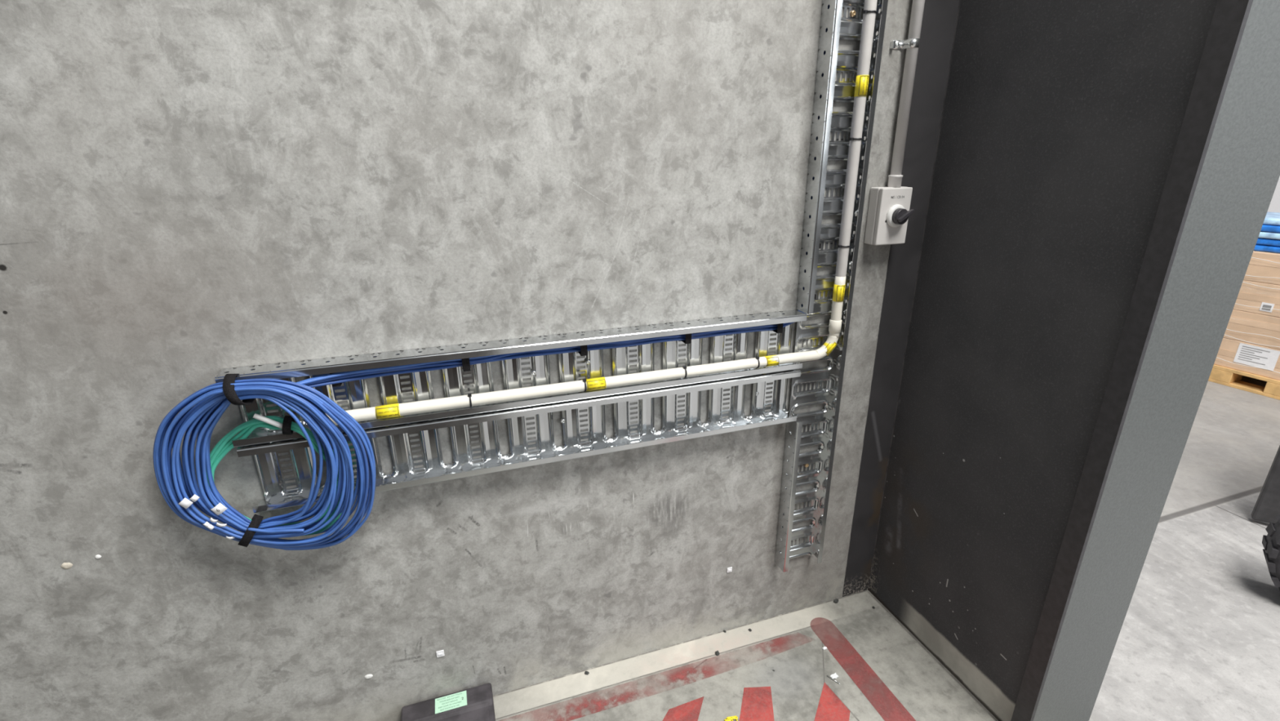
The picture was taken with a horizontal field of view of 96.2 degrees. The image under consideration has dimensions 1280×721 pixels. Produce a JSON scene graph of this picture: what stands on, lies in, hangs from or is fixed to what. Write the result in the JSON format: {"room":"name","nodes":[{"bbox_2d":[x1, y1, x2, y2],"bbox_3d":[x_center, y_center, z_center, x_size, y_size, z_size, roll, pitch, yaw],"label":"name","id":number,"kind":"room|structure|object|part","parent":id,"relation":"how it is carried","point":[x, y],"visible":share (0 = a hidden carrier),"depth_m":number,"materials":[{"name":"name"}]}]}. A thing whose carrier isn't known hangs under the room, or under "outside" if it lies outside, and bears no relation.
{"room":"industrial utility room","nodes":[
{"label":"industrial utility room","id":0,"kind":"room"},
{"bbox_2d":[0,0,959,720],"bbox_3d":[-1.905,-1.318,0.306,5.876,5.000,0.200,-7,21,-17],"label":"wall","id":1,"kind":"structure","parent":0,"point":[191,191],"depth_m":1.15,"materials":[{"name":"concrete"}]},
{"bbox_2d":[60,562,73,568],"bbox_3d":[-1.091,0.391,1.092,0.019,0.015,0.002,-7,21,-17],"label":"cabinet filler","id":2,"kind":"object","parent":1,"relation":"attached to","point":[65,565],"visible":1,"depth_m":1.09,"materials":[{"name":"white plastic"}]},
{"bbox_2d":[94,554,101,558],"bbox_3d":[-1.043,0.378,1.105,0.011,0.009,0.002,-7,21,-17],"label":"cabinet filler","id":3,"kind":"object","parent":1,"relation":"attached to","point":[98,556],"visible":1,"depth_m":1.10,"materials":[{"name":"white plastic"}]},
{"bbox_2d":[364,674,373,678],"bbox_3d":[-0.652,0.760,1.381,0.019,0.014,0.002,-7,21,-17],"label":"cabinet filler","id":4,"kind":"object","parent":1,"relation":"attached to","point":[367,676],"visible":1,"depth_m":1.38,"materials":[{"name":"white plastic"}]},
{"bbox_2d":[435,649,444,657],"bbox_3d":[-0.495,0.727,1.423,0.018,0.018,0.004,-7,21,-17],"label":"pad","id":5,"kind":"object","parent":1,"relation":"attached to","point":[439,653],"visible":1,"depth_m":1.42,"materials":[{"name":"white paper"}]},
{"bbox_2d":[214,309,807,447],"bbox_3d":[-0.185,0.018,1.256,1.231,0.142,0.050,-7,21,-17],"label":"cable tray","id":6,"kind":"object","parent":1,"relation":"attached to","point":[357,393],"visible":0.7,"depth_m":1.23,"materials":[{"name":"metal"}]},
{"bbox_2d":[152,373,375,550],"bbox_3d":[-0.701,0.208,1.083,0.365,0.383,0.074,-7,21,-17],"label":"cable coil","id":7,"kind":"object","parent":6,"relation":"hanging from","point":[178,486],"visible":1,"depth_m":1.07,"materials":[{"name":"blue plastic"}]},
{"bbox_2d":[205,413,342,535],"bbox_3d":[-0.705,0.224,1.115,0.260,0.277,0.038,-4,20,-8],"label":"cable coil","id":8,"kind":"object","parent":6,"relation":"hanging from","point":[287,424],"visible":0.49,"depth_m":1.08,"materials":[{"name":"green plastic"}]},
{"bbox_2d":[295,4,830,387],"bbox_3d":[-0.122,-0.664,1.019,1.151,1.396,0.066,-7,21,-17],"label":"cable","id":9,"kind":"object","parent":6,"relation":"attached to","point":[336,379],"visible":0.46,"depth_m":1.21,"materials":[{"name":"blue plastic"}]},
{"bbox_2d":[236,368,800,512],"bbox_3d":[-0.184,0.155,1.305,1.225,0.142,0.050,-7,21,-17],"label":"cable tray","id":10,"kind":"object","parent":1,"relation":"attached to","point":[404,474],"visible":0.68,"depth_m":1.30,"materials":[{"name":"metal"}]},
{"bbox_2d":[325,0,877,425],"bbox_3d":[-0.062,-0.812,0.998,1.187,1.855,0.030,-7,21,-17],"label":"conduit","id":11,"kind":"object","parent":1,"relation":"attached to","point":[869,12],"visible":0.97,"depth_m":1.29,"materials":[{"name":"grey"}]},
{"bbox_2d":[726,566,732,572],"bbox_3d":[0.257,0.600,1.647,0.016,0.016,0.004,-7,21,-17],"label":"pad","id":12,"kind":"object","parent":1,"relation":"attached to","point":[729,569],"visible":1,"depth_m":1.65,"materials":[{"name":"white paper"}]},
{"bbox_2d":[774,0,888,572],"bbox_3d":[0.455,-0.601,1.264,0.130,2.541,0.050,-7,21,-17],"label":"cable tray","id":13,"kind":"object","parent":1,"relation":"attached to","point":[834,60],"visible":0.83,"depth_m":1.40,"materials":[{"name":"metal"}]},
{"bbox_2d":[864,186,914,245],"bbox_3d":[0.614,-0.349,1.394,0.089,0.135,0.078,-7,21,-17],"label":"switch","id":14,"kind":"object","parent":1,"relation":"attached to","point":[889,211],"visible":1,"depth_m":1.38,"materials":[{"name":"plastic"}]},
{"bbox_3d":[0.623,-0.345,1.375,0.037,0.037,0.016,-7,21,-17],"label":"rotary knob","id":15,"kind":"part","parent":14,"relation":"part of","materials":[{"name":"plastic"}]},
{"bbox_2d":[889,38,919,49],"bbox_3d":[0.597,-0.709,1.287,0.062,0.018,0.032,-7,21,-17],"label":"clip","id":16,"kind":"object","parent":1,"relation":"attached to","point":[912,42],"visible":0.98,"depth_m":1.29,"materials":[{"name":"metal"}]},
{"bbox_2d":[887,0,924,186],"bbox_3d":[0.610,-1.105,1.147,0.032,1.455,0.032,-7,21,-17],"label":"conduit","id":17,"kind":"object","parent":1,"relation":"attached to","point":[895,180],"visible":1,"depth_m":1.32,"materials":[{"name":"grey plastic"}]},
{"bbox_2d":[493,375,1279,720],"bbox_3d":[3.663,0.998,1.327,16.500,0.150,15.000,-7,21,-17],"label":"floor","id":18,"kind":"structure","parent":0,"point":[1198,639],"depth_m":1.65,"materials":[{"name":"concrete"}]},
{"bbox_2d":[400,682,495,720],"bbox_3d":[-0.466,0.898,1.403,0.218,0.061,0.160,-7,21,-17],"label":"station","id":19,"kind":"object","parent":18,"relation":"on","point":[475,703],"visible":1,"depth_m":1.42,"materials":[{"name":"plastic"}]},
{"bbox_3d":[-0.462,0.880,1.383,0.194,0.012,0.061,-7,21,-17],"label":"lid panel","id":20,"kind":"part","parent":19,"relation":"part of","materials":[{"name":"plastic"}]},
{"bbox_2d":[724,715,737,720],"bbox_3d":[0.231,0.903,1.440,0.036,0.011,0.026,-7,21,-17],"label":"twine","id":21,"kind":"object","parent":18,"relation":"on","point":[728,718],"visible":1,"depth_m":1.44,"materials":[{"name":"yellow plastic"}]},
{"bbox_2d":[560,640,915,720],"bbox_3d":[0.262,1.048,1.056,1.081,0.001,1.252,-7,21,-17],"label":"floor marking","id":22,"kind":"object","parent":18,"relation":"on","point":[757,704],"depth_m":1.49,"materials":[{"name":"red paint"}]},
{"bbox_2d":[830,672,839,678],"bbox_3d":[0.530,0.860,1.565,0.022,0.005,0.015,-7,21,-17],"label":"scrap","id":23,"kind":"object","parent":18,"relation":"on","point":[834,675],"visible":1,"depth_m":1.56,"materials":[{"name":"white"}]},
{"bbox_2d":[1208,364,1279,399],"bbox_3d":[4.019,0.053,3.568,1.000,0.105,1.160,-9,21,-22],"label":"pallet","id":24,"kind":"object","parent":18,"relation":"on","point":[1230,377],"visible":0.07,"depth_m":3.41,"materials":[{"name":"brown wood"}]},
{"bbox_2d":[1213,337,1279,380],"bbox_3d":[3.824,-0.038,3.421,0.541,0.170,0.380,-9,21,-22],"label":"cardboard box","id":25,"kind":"object","parent":24,"relation":"on","point":[1234,351],"visible":0.85,"depth_m":3.35,"materials":[{"name":"beige cardboard"}]},
{"bbox_2d":[1223,309,1279,349],"bbox_3d":[3.823,-0.201,3.363,0.539,0.174,0.380,-9,21,-22],"label":"cardboard box","id":26,"kind":"object","parent":25,"relation":"on","point":[1240,321],"visible":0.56,"depth_m":3.32,"materials":[{"name":"brown cardboard"}]},
{"bbox_2d":[1233,280,1279,317],"bbox_3d":[3.821,-0.365,3.303,0.541,0.174,0.380,-9,21,-22],"label":"cardboard box","id":27,"kind":"object","parent":26,"relation":"on","point":[1249,295],"visible":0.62,"depth_m":3.28,"materials":[{"name":"beige cardboard"}]},
{"bbox_2d":[1243,250,1279,284],"bbox_3d":[3.820,-0.525,3.246,0.539,0.164,0.380,-9,21,-22],"label":"cardboard box","id":28,"kind":"object","parent":27,"relation":"on","point":[1259,268],"visible":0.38,"depth_m":3.25,"materials":[{"name":"brown cardboard"}]},
{"bbox_2d":[1217,257,1279,373],"bbox_3d":[3.760,-0.282,3.333,0.564,0.700,1.217,-7,21,-17],"label":"wrap","id":29,"kind":"object","parent":24,"relation":"on","point":[1251,257],"visible":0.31,"depth_m":3.28,"materials":[{"name":"white"}]},
{"bbox_2d":[1250,445,1279,590],"bbox_3d":[3.127,0.282,1.561,1.952,1.051,1.387,15,25,37],"label":"forklift","id":30,"kind":"object","parent":18,"relation":"on","point":[1266,508],"visible":1,"depth_m":2.12,"materials":[{"name":"paint"}]},
{"bbox_2d":[867,0,1217,720],"bbox_3d":[0.910,-1.528,0.814,0.210,5.000,0.555,-7,21,-17],"label":"door","id":31,"kind":"structure","parent":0,"point":[1061,122],"depth_m":1.27,"materials":[{"name":"black metal"}]},
{"bbox_2d":[1010,0,1253,720],"bbox_3d":[0.889,-1.431,0.547,0.010,5.000,0.040,-7,21,-17],"label":"trim","id":32,"kind":"structure","parent":31,"relation":"attached to","point":[1230,17],"depth_m":1.03,"materials":[{"name":"metal"}]},
{"bbox_2d":[1033,0,1279,720],"bbox_3d":[1.001,-1.439,0.564,0.214,5.000,0.005,-7,21,-17],"label":"trim","id":33,"kind":"structure","parent":31,"relation":"attached to","point":[1240,174],"depth_m":1.07,"materials":[{"name":"grey paint"}]},
{"bbox_2d":[1267,176,1279,212],"bbox_3d":[6.117,-1.390,5.405,1.000,1.540,1.200,-7,21,-17],"label":"wall","id":34,"kind":"structure","parent":0,"point":[1274,206],"depth_m":5.12,"materials":[{"name":"white"}]},
{"bbox_3d":[3.663,-0.485,3.640,0.573,0.174,0.446,-7,21,-17],"label":"cardboard box","id":35,"kind":"object","parent":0,"visible":0},
{"bbox_3d":[3.662,-0.645,3.583,0.573,0.165,0.446,-7,21,-17],"label":"cardboard box","id":36,"kind":"object","parent":35,"relation":"on","visible":0},
{"bbox_2d":[1253,244,1279,253],"bbox_3d":[3.809,-0.627,3.231,0.481,0.034,1.126,-9,21,-22],"label":"pack","id":37,"kind":"object","parent":36,"relation":"on","point":[1268,248],"visible":0.02,"depth_m":3.24},
{"bbox_2d":[1256,237,1279,246],"bbox_3d":[3.806,-0.662,3.218,0.486,0.034,1.128,-9,21,-22],"label":"pack","id":38,"kind":"object","parent":37,"relation":"on","point":[1260,241],"visible":0.02,"depth_m":3.23},
{"bbox_2d":[1258,231,1279,239],"bbox_3d":[3.802,-0.697,3.204,0.495,0.034,1.128,-9,21,-22],"label":"pack","id":39,"kind":"object","parent":38,"relation":"on","point":[1273,235],"visible":0.02,"depth_m":3.22},
{"bbox_2d":[1260,224,1279,232],"bbox_3d":[3.805,-0.728,3.184,0.496,0.034,1.110,-9,21,-22],"label":"pack","id":40,"kind":"object","parent":39,"relation":"on","point":[1267,228],"visible":0.02,"depth_m":3.21},
{"bbox_2d":[1262,211,1279,225],"bbox_3d":[3.805,-0.765,3.175,0.491,0.034,1.117,-9,21,-22],"label":"pack","id":41,"kind":"object","parent":40,"relation":"on","point":[1271,218],"visible":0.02,"depth_m":3.22}
]}

